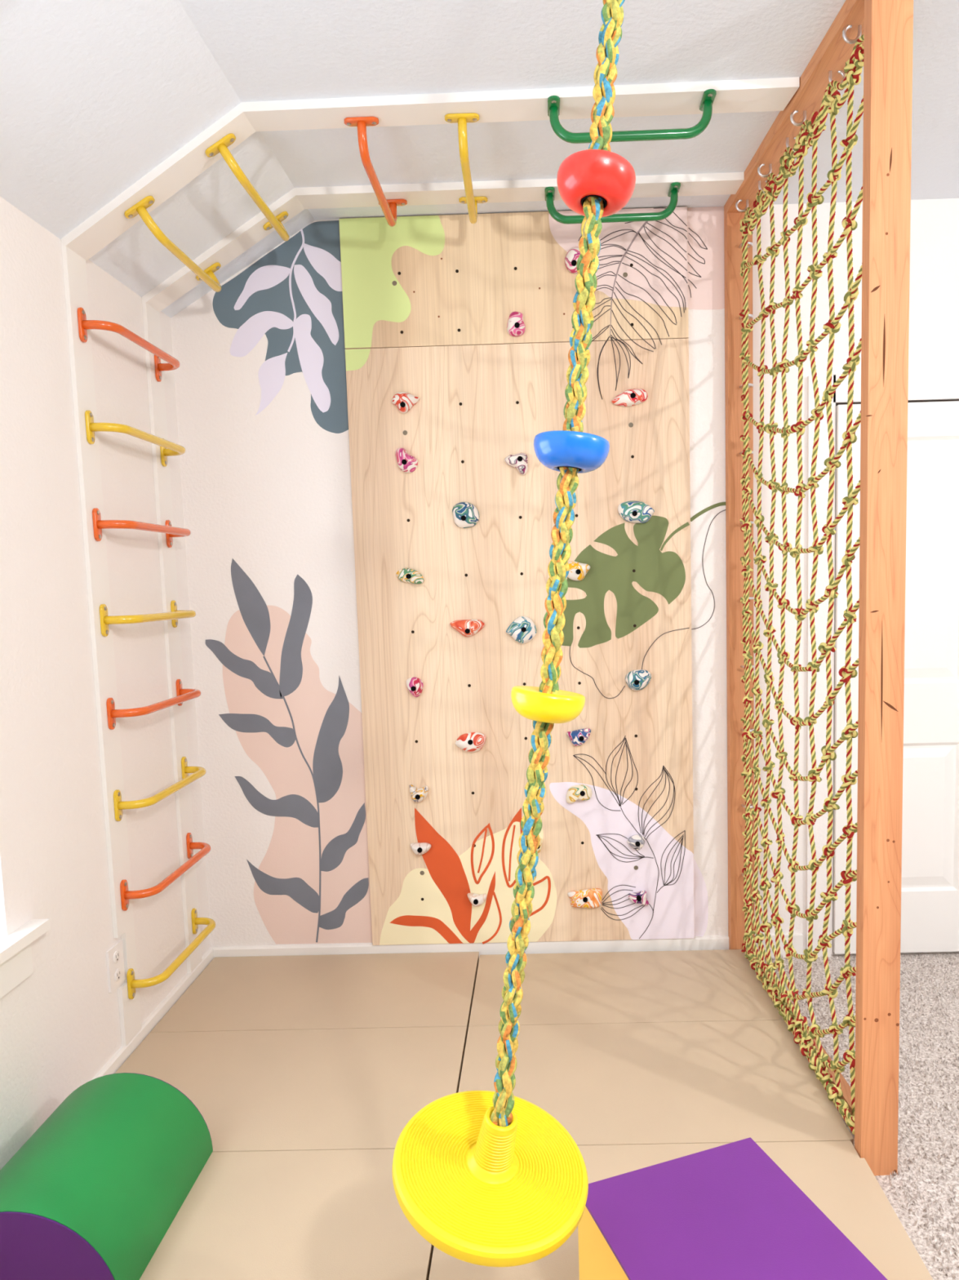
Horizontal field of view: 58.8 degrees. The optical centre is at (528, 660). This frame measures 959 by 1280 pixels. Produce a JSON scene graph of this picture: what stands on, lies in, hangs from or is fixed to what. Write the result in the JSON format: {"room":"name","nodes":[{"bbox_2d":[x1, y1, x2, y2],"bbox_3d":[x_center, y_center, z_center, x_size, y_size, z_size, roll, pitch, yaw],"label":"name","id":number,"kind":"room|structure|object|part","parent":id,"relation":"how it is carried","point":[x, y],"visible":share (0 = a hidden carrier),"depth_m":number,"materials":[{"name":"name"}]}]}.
{"room":"indoor playroom","nodes":[
{"label":"indoor playroom","id":0,"kind":"room"},
{"bbox_2d":[0,196,211,1169],"bbox_3d":[-1.353,0.260,0.161,0.140,2.416,6.000,-2,5,1],"label":"wall","id":1,"kind":"structure","parent":0,"point":[60,1026],"depth_m":2.31,"materials":[{"name":"white paint"}]},
{"bbox_2d":[0,919,50,998],"bbox_3d":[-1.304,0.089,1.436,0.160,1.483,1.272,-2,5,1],"label":"window sill","id":2,"kind":"structure","parent":1,"relation":"in","point":[15,954],"depth_m":2.03,"materials":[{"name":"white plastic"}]},
{"bbox_3d":[-1.266,0.721,1.494,0.120,0.026,1.272,-2,5,1],"label":"sill","id":3,"kind":"part","parent":2,"relation":"part of","materials":[{"name":"white paint"}]},
{"bbox_2d":[61,240,141,1045],"bbox_3d":[-1.248,-0.003,2.495,0.013,2.328,0.100,-2,5,1],"label":"wooden board","id":4,"kind":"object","parent":1,"relation":"attached to","point":[74,271],"depth_m":2.47,"materials":[{"name":"white paint"}]},
{"bbox_2d":[106,939,124,992],"bbox_3d":[-1.226,0.908,2.523,0.010,0.124,0.084,-2,5,1],"label":"wall outlet","id":5,"kind":"object","parent":1,"relation":"attached to","point":[114,955],"visible":1,"depth_m":2.51,"materials":[{"name":"white plastic"}]},
{"bbox_2d":[113,951,119,963],"bbox_3d":[-1.223,0.880,2.520,0.003,0.035,0.035,-2,5,1],"label":"receptacle","id":6,"kind":"object","parent":5,"relation":"attached to","point":[116,953],"depth_m":2.52,"materials":[{"name":"white plastic"}]},
{"bbox_2d":[114,968,120,981],"bbox_3d":[-1.222,0.936,2.526,0.003,0.035,0.035,-2,5,1],"label":"receptacle","id":7,"kind":"object","parent":5,"relation":"attached to","point":[117,971],"depth_m":2.52,"materials":[{"name":"white plastic"}]},
{"bbox_2d":[77,306,179,382],"bbox_3d":[-1.216,-0.974,2.642,0.098,0.095,0.512,-2,5,1],"label":"grab bar","id":8,"kind":"object","parent":1,"relation":"attached to","point":[84,325],"visible":1,"depth_m":2.50,"materials":[{"name":"orange metal"}]},
{"bbox_2d":[84,410,185,466],"bbox_3d":[-1.208,-0.691,2.669,0.098,0.095,0.512,-2,5,1],"label":"grab bar","id":9,"kind":"object","parent":1,"relation":"attached to","point":[173,449],"visible":1,"depth_m":2.50,"materials":[{"name":"yellow metal"}]},
{"bbox_2d":[92,507,191,547],"bbox_3d":[-1.200,-0.417,2.694,0.098,0.095,0.512,-2,5,1],"label":"grab bar","id":10,"kind":"object","parent":1,"relation":"attached to","point":[171,531],"visible":1,"depth_m":2.50,"materials":[{"name":"orange metal"}]},
{"bbox_2d":[99,600,195,636],"bbox_3d":[-1.193,-0.141,2.720,0.098,0.095,0.512,-2,5,1],"label":"grab bar","id":11,"kind":"object","parent":1,"relation":"attached to","point":[175,615],"visible":1,"depth_m":2.53,"materials":[{"name":"yellow metal"}]},
{"bbox_2d":[90,947,213,1080],"bbox_3d":[-1.244,1.418,0.261,0.014,0.086,5.986,-2,5,1],"label":"baseboard","id":12,"kind":"structure","parent":1,"relation":"attached to","point":[111,1067],"depth_m":2.75,"materials":[{"name":"white paint"}]},
{"bbox_2d":[106,679,200,729],"bbox_3d":[-1.185,0.134,2.746,0.098,0.095,0.512,-2,5,1],"label":"grab bar","id":13,"kind":"object","parent":1,"relation":"attached to","point":[183,695],"visible":1,"depth_m":2.57,"materials":[{"name":"orange metal"}]},
{"bbox_2d":[60,103,255,261],"bbox_3d":[-1.019,-1.318,2.352,0.555,0.336,0.110,-1,5,5],"label":"trim","id":14,"kind":"structure","parent":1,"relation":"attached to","point":[180,168],"depth_m":2.33,"materials":[{"name":"white paint"}]},
{"bbox_2d":[113,756,205,821],"bbox_3d":[-1.177,0.409,2.771,0.098,0.095,0.512,-2,5,1],"label":"grab bar","id":15,"kind":"object","parent":1,"relation":"attached to","point":[197,772],"visible":1,"depth_m":2.62,"materials":[{"name":"yellow metal"}]},
{"bbox_2d":[120,832,210,911],"bbox_3d":[-1.170,0.684,2.797,0.098,0.095,0.512,-2,5,1],"label":"grab bar","id":16,"kind":"object","parent":1,"relation":"attached to","point":[126,895],"visible":1,"depth_m":2.67,"materials":[{"name":"orange metal"}]},
{"bbox_2d":[126,907,215,999],"bbox_3d":[-1.162,0.962,2.823,0.098,0.095,0.512,-2,5,1],"label":"grab bar","id":17,"kind":"object","parent":1,"relation":"attached to","point":[132,984],"visible":1,"depth_m":2.71,"materials":[{"name":"yellow metal"}]},
{"bbox_2d":[142,298,202,973],"bbox_3d":[-1.243,-0.048,2.971,0.013,2.328,0.100,-2,5,1],"label":"trim","id":18,"kind":"structure","parent":1,"relation":"attached to","point":[151,317],"depth_m":2.95,"materials":[{"name":"white paint"}]},
{"bbox_2d":[142,188,304,311],"bbox_3d":[-1.013,-1.363,2.831,0.551,0.336,0.102,-1,5,4],"label":"trim","id":19,"kind":"structure","parent":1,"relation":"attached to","point":[252,231],"depth_m":2.81,"materials":[{"name":"white paint"}]},
{"bbox_2d":[0,0,958,317],"bbox_3d":[1.090,-1.174,-0.004,5.104,0.500,6.280,-2,5,1],"label":"ceiling","id":20,"kind":"structure","parent":0,"point":[95,95],"depth_m":2.13,"materials":[{"name":"white paint"}]},
{"bbox_2d":[124,195,221,292],"bbox_3d":[-1.072,-1.256,2.610,0.097,0.110,0.527,-2,5,1],"label":"grab bar","id":21,"kind":"object","parent":20,"relation":"attached to","point":[207,276],"visible":1,"depth_m":2.44,"materials":[{"name":"yellow metal"}]},
{"bbox_2d":[204,133,289,241],"bbox_3d":[-0.833,-1.404,2.568,0.097,0.110,0.522,-2,5,1],"label":"grab bar","id":22,"kind":"object","parent":20,"relation":"attached to","point":[220,146],"visible":1,"depth_m":2.39,"materials":[{"name":"yellow metal"}]},
{"bbox_2d":[343,116,407,226],"bbox_3d":[-0.451,-1.448,2.568,0.095,0.098,0.532,-2,5,1],"label":"grab bar","id":23,"kind":"object","parent":20,"relation":"attached to","point":[388,207],"visible":1,"depth_m":2.40,"materials":[{"name":"orange metal"}]},
{"bbox_2d":[444,112,487,223],"bbox_3d":[-0.180,-1.456,2.565,0.095,0.098,0.533,-2,5,0],"label":"grab bar","id":24,"kind":"object","parent":20,"relation":"attached to","point":[472,202],"visible":1,"depth_m":2.37,"materials":[{"name":"yellow metal"}]},
{"bbox_2d":[391,0,635,1266],"bbox_3d":[-0.005,-0.273,1.239,0.474,2.264,0.306,-2,5,1],"label":"swing","id":25,"kind":"object","parent":20,"relation":"hanging from","point":[486,1178],"visible":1,"depth_m":1.29,"materials":[{"name":"yellow"}]},
{"bbox_3d":[-0.058,0.751,1.334,0.083,0.102,0.083,-2,5,1],"label":"seat stem","id":26,"kind":"part","parent":25,"relation":"part of","materials":[{"name":"yellow plastic"}]},
{"bbox_2d":[511,685,585,723],"bbox_3d":[0.031,0.069,1.332,0.116,0.059,0.117,-2,5,1],"label":"grip","id":27,"kind":"object","parent":25,"relation":"on","point":[543,704],"depth_m":1.29,"materials":[{"name":"yellow plastic"}]},
{"bbox_2d":[533,430,609,473],"bbox_3d":[0.067,-0.318,1.304,0.117,0.057,0.117,-2,5,1],"label":"grip","id":28,"kind":"object","parent":25,"relation":"on","point":[564,451],"depth_m":1.26,"materials":[{"name":"blue plastic"}]},
{"bbox_2d":[556,149,635,217],"bbox_3d":[0.101,-0.703,1.262,0.117,0.063,0.116,-2,5,1],"label":"grip","id":29,"kind":"object","parent":25,"relation":"on","point":[597,183],"depth_m":1.23,"materials":[{"name":"red plastic"}]},
{"bbox_2d":[240,76,799,131],"bbox_3d":[-0.029,-1.496,2.286,1.475,0.024,0.123,-2,5,1],"label":"ceiling beam","id":30,"kind":"structure","parent":20,"relation":"attached to","point":[762,95],"depth_m":2.26,"materials":[{"name":"white paint"}]},
{"bbox_2d":[547,88,716,143],"bbox_3d":[0.274,-1.441,2.269,0.443,0.098,0.099,-2,5,1],"label":"grab bar","id":31,"kind":"object","parent":30,"relation":"attached to","point":[708,95],"visible":1,"depth_m":2.26,"materials":[{"name":"green metal"}]},
{"bbox_2d":[170,198,958,954],"bbox_3d":[1.091,-0.248,3.166,4.964,2.734,0.141,-2,5,1],"label":"wall","id":32,"kind":"structure","parent":0,"point":[260,384],"depth_m":3.10,"materials":[{"name":"white paint"}]},
{"bbox_3d":[-0.878,0.530,3.192,0.180,1.103,0.001,-2,5,1],"label":"painted stem","id":33,"kind":"part","parent":32,"relation":"part of","materials":[{"name":"grey paint"}]},
{"bbox_3d":[-0.828,-1.315,3.019,0.082,0.422,0.001,-2,5,1],"label":"painted stem","id":34,"kind":"part","parent":32,"relation":"part of","materials":[{"name":"white paint"}]},
{"bbox_2d":[210,935,728,957],"bbox_3d":[-0.223,1.113,3.233,1.984,0.084,0.014,-2,5,1],"label":"baseboard","id":35,"kind":"structure","parent":32,"relation":"attached to","point":[699,943],"depth_m":3.22,"materials":[{"name":"white paint"}]},
{"bbox_2d":[338,206,694,945],"bbox_3d":[-0.019,-0.249,3.100,1.220,2.649,0.019,-2,5,1],"label":"board","id":36,"kind":"object","parent":32,"relation":"attached to","point":[428,301],"visible":0.97,"depth_m":3.08,"materials":[{"name":"brown wood"}]},
{"bbox_2d":[391,391,419,413],"bbox_3d":[-0.438,-0.919,3.013,0.100,0.075,0.042,-2,5,1],"label":"hold","id":37,"kind":"object","parent":36,"relation":"attached to","point":[404,402],"visible":1,"depth_m":3.00,"materials":[{"name":"plastic"}]},
{"bbox_2d":[395,447,417,472],"bbox_3d":[-0.437,-0.717,3.031,0.080,0.090,0.044,-2,5,1],"label":"hold","id":38,"kind":"object","parent":36,"relation":"attached to","point":[406,463],"visible":1,"depth_m":3.02,"materials":[{"name":"plastic"}]},
{"bbox_2d":[395,568,423,583],"bbox_3d":[-0.430,-0.305,3.070,0.100,0.059,0.043,-2,5,1],"label":"hold","id":39,"kind":"object","parent":36,"relation":"attached to","point":[405,575],"visible":1,"depth_m":3.06,"materials":[{"name":"plastic"}]},
{"bbox_2d":[405,676,423,697],"bbox_3d":[-0.418,0.100,3.107,0.063,0.076,0.044,-2,5,1],"label":"hold","id":40,"kind":"object","parent":36,"relation":"attached to","point":[415,685],"visible":1,"depth_m":3.10,"materials":[{"name":"plastic"}]},
{"bbox_2d":[409,784,428,802],"bbox_3d":[-0.407,0.495,3.145,0.071,0.066,0.042,-2,5,1],"label":"hold","id":41,"kind":"object","parent":36,"relation":"attached to","point":[418,795],"visible":1,"depth_m":3.13,"materials":[{"name":"plastic"}]},
{"bbox_2d":[410,842,431,855],"bbox_3d":[-0.403,0.707,3.164,0.079,0.046,0.043,-2,5,1],"label":"hold","id":42,"kind":"object","parent":36,"relation":"attached to","point":[418,848],"visible":1,"depth_m":3.15,"materials":[{"name":"plastic"}]},
{"bbox_2d":[452,502,479,528],"bbox_3d":[-0.226,-0.523,3.048,0.097,0.093,0.042,-2,5,1],"label":"hold","id":43,"kind":"object","parent":36,"relation":"attached to","point":[465,514],"visible":1,"depth_m":3.04,"materials":[{"name":"plastic"}]},
{"bbox_2d":[449,619,484,636],"bbox_3d":[-0.223,-0.116,3.084,0.128,0.064,0.044,-2,5,1],"label":"hold","id":44,"kind":"object","parent":36,"relation":"attached to","point":[467,628],"visible":1,"depth_m":3.08,"materials":[{"name":"plastic"}]},
{"bbox_2d":[455,732,486,752],"bbox_3d":[-0.213,0.304,3.124,0.115,0.074,0.043,-2,5,1],"label":"hold","id":45,"kind":"object","parent":36,"relation":"attached to","point":[471,742],"visible":1,"depth_m":3.11,"materials":[{"name":"plastic"}]},
{"bbox_2d":[466,893,486,906],"bbox_3d":[-0.193,0.901,3.180,0.074,0.050,0.042,-2,5,1],"label":"hold","id":46,"kind":"object","parent":36,"relation":"attached to","point":[476,900],"visible":1,"depth_m":3.17,"materials":[{"name":"plastic"}]},
{"bbox_2d":[506,311,525,336],"bbox_3d":[-0.043,-1.186,2.982,0.065,0.085,0.043,-2,5,1],"label":"hold","id":47,"kind":"object","parent":36,"relation":"attached to","point":[516,326],"visible":1,"depth_m":2.97,"materials":[{"name":"plastic"}]},
{"bbox_2d":[504,453,528,475],"bbox_3d":[-0.044,-0.702,3.028,0.083,0.079,0.043,-2,5,1],"label":"hold","id":48,"kind":"object","parent":36,"relation":"attached to","point":[519,460],"visible":1,"depth_m":3.02,"materials":[{"name":"plastic"}]},
{"bbox_2d":[506,616,537,644],"bbox_3d":[-0.026,-0.110,3.083,0.113,0.102,0.044,-2,5,1],"label":"hold","id":49,"kind":"object","parent":36,"relation":"attached to","point":[522,629],"visible":1,"depth_m":3.07,"materials":[{"name":"plastic"}]},
{"bbox_2d":[536,838,542,853],"bbox_3d":[0.036,0.693,3.158,0.029,0.058,0.043,-2,5,1],"label":"hold","id":50,"kind":"object","parent":36,"relation":"attached to","point":[539,849],"visible":0.34,"depth_m":3.15,"materials":[{"name":"plastic"}]},
{"bbox_2d":[564,247,581,273],"bbox_3d":[0.164,-1.401,2.961,0.074,0.088,0.040,-2,5,1],"label":"hold","id":51,"kind":"object","parent":36,"relation":"attached to","point":[573,254],"visible":0.76,"depth_m":2.95,"materials":[{"name":"plastic"}]},
{"bbox_2d":[567,560,590,581],"bbox_3d":[0.177,-0.323,3.061,0.096,0.072,0.043,-2,5,1],"label":"hold","id":52,"kind":"object","parent":36,"relation":"attached to","point":[578,571],"visible":0.93,"depth_m":3.05,"materials":[{"name":"plastic"}]},
{"bbox_2d":[566,728,591,746],"bbox_3d":[0.186,0.285,3.118,0.090,0.066,0.042,-2,5,1],"label":"hold","id":53,"kind":"object","parent":36,"relation":"attached to","point":[578,737],"visible":1,"depth_m":3.11,"materials":[{"name":"plastic"}]},
{"bbox_2d":[566,784,592,803],"bbox_3d":[0.188,0.497,3.138,0.098,0.070,0.042,-2,5,1],"label":"hold","id":54,"kind":"object","parent":36,"relation":"attached to","point":[581,792],"visible":1,"depth_m":3.13,"materials":[{"name":"plastic"}]},
{"bbox_2d":[567,888,602,908],"bbox_3d":[0.213,0.895,3.178,0.131,0.075,0.036,-2,5,1],"label":"hold","id":55,"kind":"object","parent":36,"relation":"attached to","point":[588,898],"visible":1,"depth_m":3.17,"materials":[{"name":"plastic"}]},
{"bbox_3d":[0.357,-1.349,2.983,0.148,0.391,0.001,-2,5,1],"label":"ink stem","id":56,"kind":"part","parent":36,"relation":"part of","materials":[{"name":"grey paint"}]},
{"bbox_2d":[611,388,648,406],"bbox_3d":[0.359,-0.933,3.001,0.129,0.060,0.043,-2,5,1],"label":"hold","id":57,"kind":"object","parent":36,"relation":"attached to","point":[633,397],"visible":1,"depth_m":2.99,"materials":[{"name":"plastic"}]},
{"bbox_2d":[626,834,644,849],"bbox_3d":[0.401,0.679,3.152,0.066,0.057,0.043,-2,5,1],"label":"hold","id":58,"kind":"object","parent":36,"relation":"attached to","point":[637,842],"visible":1,"depth_m":3.14,"materials":[{"name":"plastic"}]},
{"bbox_2d":[617,500,654,523],"bbox_3d":[0.388,-0.532,3.038,0.132,0.082,0.043,-2,5,1],"label":"hold","id":59,"kind":"object","parent":36,"relation":"attached to","point":[633,511],"visible":1,"depth_m":3.03,"materials":[{"name":"plastic"}]},
{"bbox_2d":[625,669,651,690],"bbox_3d":[0.403,0.073,3.095,0.097,0.078,0.042,-2,5,1],"label":"hold","id":60,"kind":"object","parent":36,"relation":"attached to","point":[638,679],"visible":1,"depth_m":3.08,"materials":[{"name":"plastic"}]},
{"bbox_2d":[628,890,648,906],"bbox_3d":[0.414,0.893,3.171,0.076,0.055,0.044,-2,5,1],"label":"hold","id":61,"kind":"object","parent":36,"relation":"attached to","point":[640,897],"visible":1,"depth_m":3.16,"materials":[{"name":"plastic"}]},
{"bbox_3d":[0.529,-0.448,3.065,0.108,0.102,0.001,-2,5,1],"label":"painted stem","id":62,"kind":"part","parent":36,"relation":"part of","materials":[{"name":"green paint"}]},
{"bbox_2d":[293,172,744,208],"bbox_3d":[-0.032,-1.543,2.789,1.457,0.024,0.102,-2,5,1],"label":"trim","id":63,"kind":"structure","parent":32,"relation":"attached to","point":[727,183],"depth_m":2.76,"materials":[{"name":"white paint"}]},
{"bbox_2d":[544,182,680,224],"bbox_3d":[0.275,-1.489,2.784,0.440,0.098,0.098,-2,5,1],"label":"grab bar","id":64,"kind":"object","parent":63,"relation":"attached to","point":[549,192],"visible":1,"depth_m":2.78,"materials":[{"name":"green metal"}]},
{"bbox_3d":[0.657,-0.538,3.073,0.151,0.068,0.001,-2,5,1],"label":"painted stem","id":65,"kind":"part","parent":32,"relation":"part of","materials":[{"name":"green paint"}]},
{"bbox_2d":[755,933,803,958],"bbox_3d":[0.949,1.082,3.215,0.180,0.086,0.014,-2,5,1],"label":"baseboard","id":66,"kind":"structure","parent":32,"relation":"attached to","point":[797,939],"depth_m":3.21,"materials":[{"name":"white paint"}]},
{"bbox_2d":[805,371,958,957],"bbox_3d":[1.694,0.038,3.106,1.340,2.142,0.018,-2,5,1],"label":"trim","id":67,"kind":"structure","parent":32,"relation":"attached to","point":[935,385],"depth_m":3.08,"materials":[{"name":"white paint"}]},
{"bbox_2d":[832,400,958,954],"bbox_3d":[1.406,0.093,3.078,0.565,2.015,0.084,-2,5,1],"label":"door","id":68,"kind":"structure","parent":32,"relation":"in","point":[930,883],"depth_m":3.09,"materials":[{"name":"white paint"}]},
{"bbox_3d":[1.420,0.581,3.139,0.341,0.560,0.010,-2,5,1],"label":"panel","id":69,"kind":"part","parent":68,"relation":"part of","materials":[{"name":"white paint"}]},
{"bbox_3d":[1.394,-0.355,3.051,0.341,0.881,0.010,-2,5,1],"label":"panel","id":70,"kind":"part","parent":68,"relation":"part of","materials":[{"name":"white paint"}]},
{"bbox_2d":[832,951,958,955],"bbox_3d":[1.691,0.091,3.118,1.158,2.035,0.002,-2,5,1],"label":"trim","id":71,"kind":"structure","parent":32,"relation":"attached to","point":[833,953],"depth_m":3.21,"materials":[{"name":"white paint"}]},
{"bbox_2d":[835,399,958,406],"bbox_3d":[1.663,-0.928,3.023,1.158,0.012,0.002,-2,5,1],"label":"trim","id":72,"kind":"structure","parent":32,"relation":"attached to","point":[837,404],"depth_m":3.03,"materials":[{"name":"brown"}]},
{"bbox_2d":[764,952,958,1279],"bbox_3d":[1.162,1.440,0.240,5.104,0.114,6.280,-2,5,1],"label":"floor","id":73,"kind":"structure","parent":0,"point":[924,1193],"depth_m":2.38,"materials":[{"name":"grey carpet"}]},
{"bbox_2d":[115,951,479,1279],"bbox_3d":[-0.709,1.277,1.807,1.009,0.050,2.864,-2,5,1],"label":"mat","id":74,"kind":"object","parent":73,"relation":"on","point":[305,1075],"visible":0.67,"depth_m":2.35,"materials":[{"name":"beige plastic"}]},
{"bbox_2d":[0,1072,213,1279],"bbox_3d":[-1.002,1.147,1.882,0.418,0.209,0.470,-2,5,1],"label":"round cushion","id":75,"kind":"object","parent":74,"relation":"on","point":[94,1193],"visible":1,"depth_m":1.80,"materials":[{"name":"green plastic"}]},
{"bbox_3d":[-1.005,1.170,1.650,0.415,0.208,0.004,-2,5,1],"label":"panel","id":76,"kind":"part","parent":75,"relation":"part of","materials":[{"name":"purple plastic"}]},
{"bbox_3d":[-1.000,1.126,2.114,0.415,0.208,0.004,-2,5,1],"label":"panel","id":77,"kind":"part","parent":75,"relation":"part of","materials":[{"name":"green plastic"}]},
{"bbox_3d":[-0.709,1.275,1.829,1.009,0.050,0.578,-2,5,1],"label":"mat panel","id":78,"kind":"part","parent":74,"relation":"part of","materials":[{"name":"beige plastic"}]},
{"bbox_3d":[-0.702,1.221,2.406,1.009,0.050,0.575,-2,5,1],"label":"mat panel","id":79,"kind":"part","parent":74,"relation":"part of","materials":[{"name":"beige plastic"}]},
{"bbox_3d":[-0.695,1.169,2.964,1.009,0.050,0.540,-2,5,1],"label":"mat panel","id":80,"kind":"part","parent":74,"relation":"part of","materials":[{"name":"beige plastic"}]},
{"bbox_2d":[428,949,933,1279],"bbox_3d":[0.301,1.252,1.777,1.001,0.050,2.835,-2,5,1],"label":"mat","id":81,"kind":"object","parent":73,"relation":"on","point":[646,1059],"visible":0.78,"depth_m":2.38,"materials":[{"name":"beige plastic"}]},
{"bbox_3d":[0.315,1.143,2.934,1.001,0.050,0.511,-2,5,1],"label":"mat panel","id":82,"kind":"part","parent":81,"relation":"part of","materials":[{"name":"beige plastic"}]},
{"bbox_3d":[0.308,1.194,2.391,1.001,0.050,0.575,-2,5,1],"label":"mat panel","id":83,"kind":"part","parent":81,"relation":"part of","materials":[{"name":"beige plastic"}]},
{"bbox_3d":[0.301,1.248,1.814,1.001,0.050,0.578,-2,5,1],"label":"mat panel","id":84,"kind":"part","parent":81,"relation":"part of","materials":[{"name":"beige plastic"}]},
{"bbox_2d":[577,1137,887,1279],"bbox_3d":[0.366,1.115,1.331,0.369,0.299,0.600,-3,6,-19],"label":"foam block","id":85,"kind":"object","parent":81,"relation":"on","point":[728,1211],"visible":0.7,"depth_m":1.44,"materials":[{"name":"purple plastic"}]},
{"bbox_2d":[724,0,913,1175],"bbox_3d":[0.787,-0.177,2.506,0.102,2.733,1.194,-2,5,-2],"label":"frame","id":86,"kind":"object","parent":73,"relation":"on","point":[886,26],"visible":0.8,"depth_m":1.95,"materials":[{"name":"brown wood"}]},
{"bbox_3d":[0.769,-0.211,3.082,0.089,2.695,0.038,-2,5,-2],"label":"post","id":87,"kind":"part","parent":86,"relation":"part of","materials":[{"name":"brown wood"}]},
{"bbox_2d":[739,34,864,1134],"bbox_3d":[0.778,-0.167,2.494,0.070,2.623,1.075,-2,5,-1],"label":"net","id":88,"kind":"object","parent":86,"relation":"hanging from","point":[813,128],"visible":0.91,"depth_m":2.43,"materials":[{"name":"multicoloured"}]},
{"bbox_3d":[0.858,1.163,2.630,0.036,0.038,1.101,-2,5,-2],"label":"rail","id":89,"kind":"part","parent":86,"relation":"part of","materials":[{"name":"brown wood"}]},
{"bbox_3d":[0.805,-0.105,1.933,0.091,2.695,0.042,-2,5,1],"label":"post","id":90,"kind":"part","parent":86,"relation":"part of","materials":[{"name":"brown wood"}]}
]}

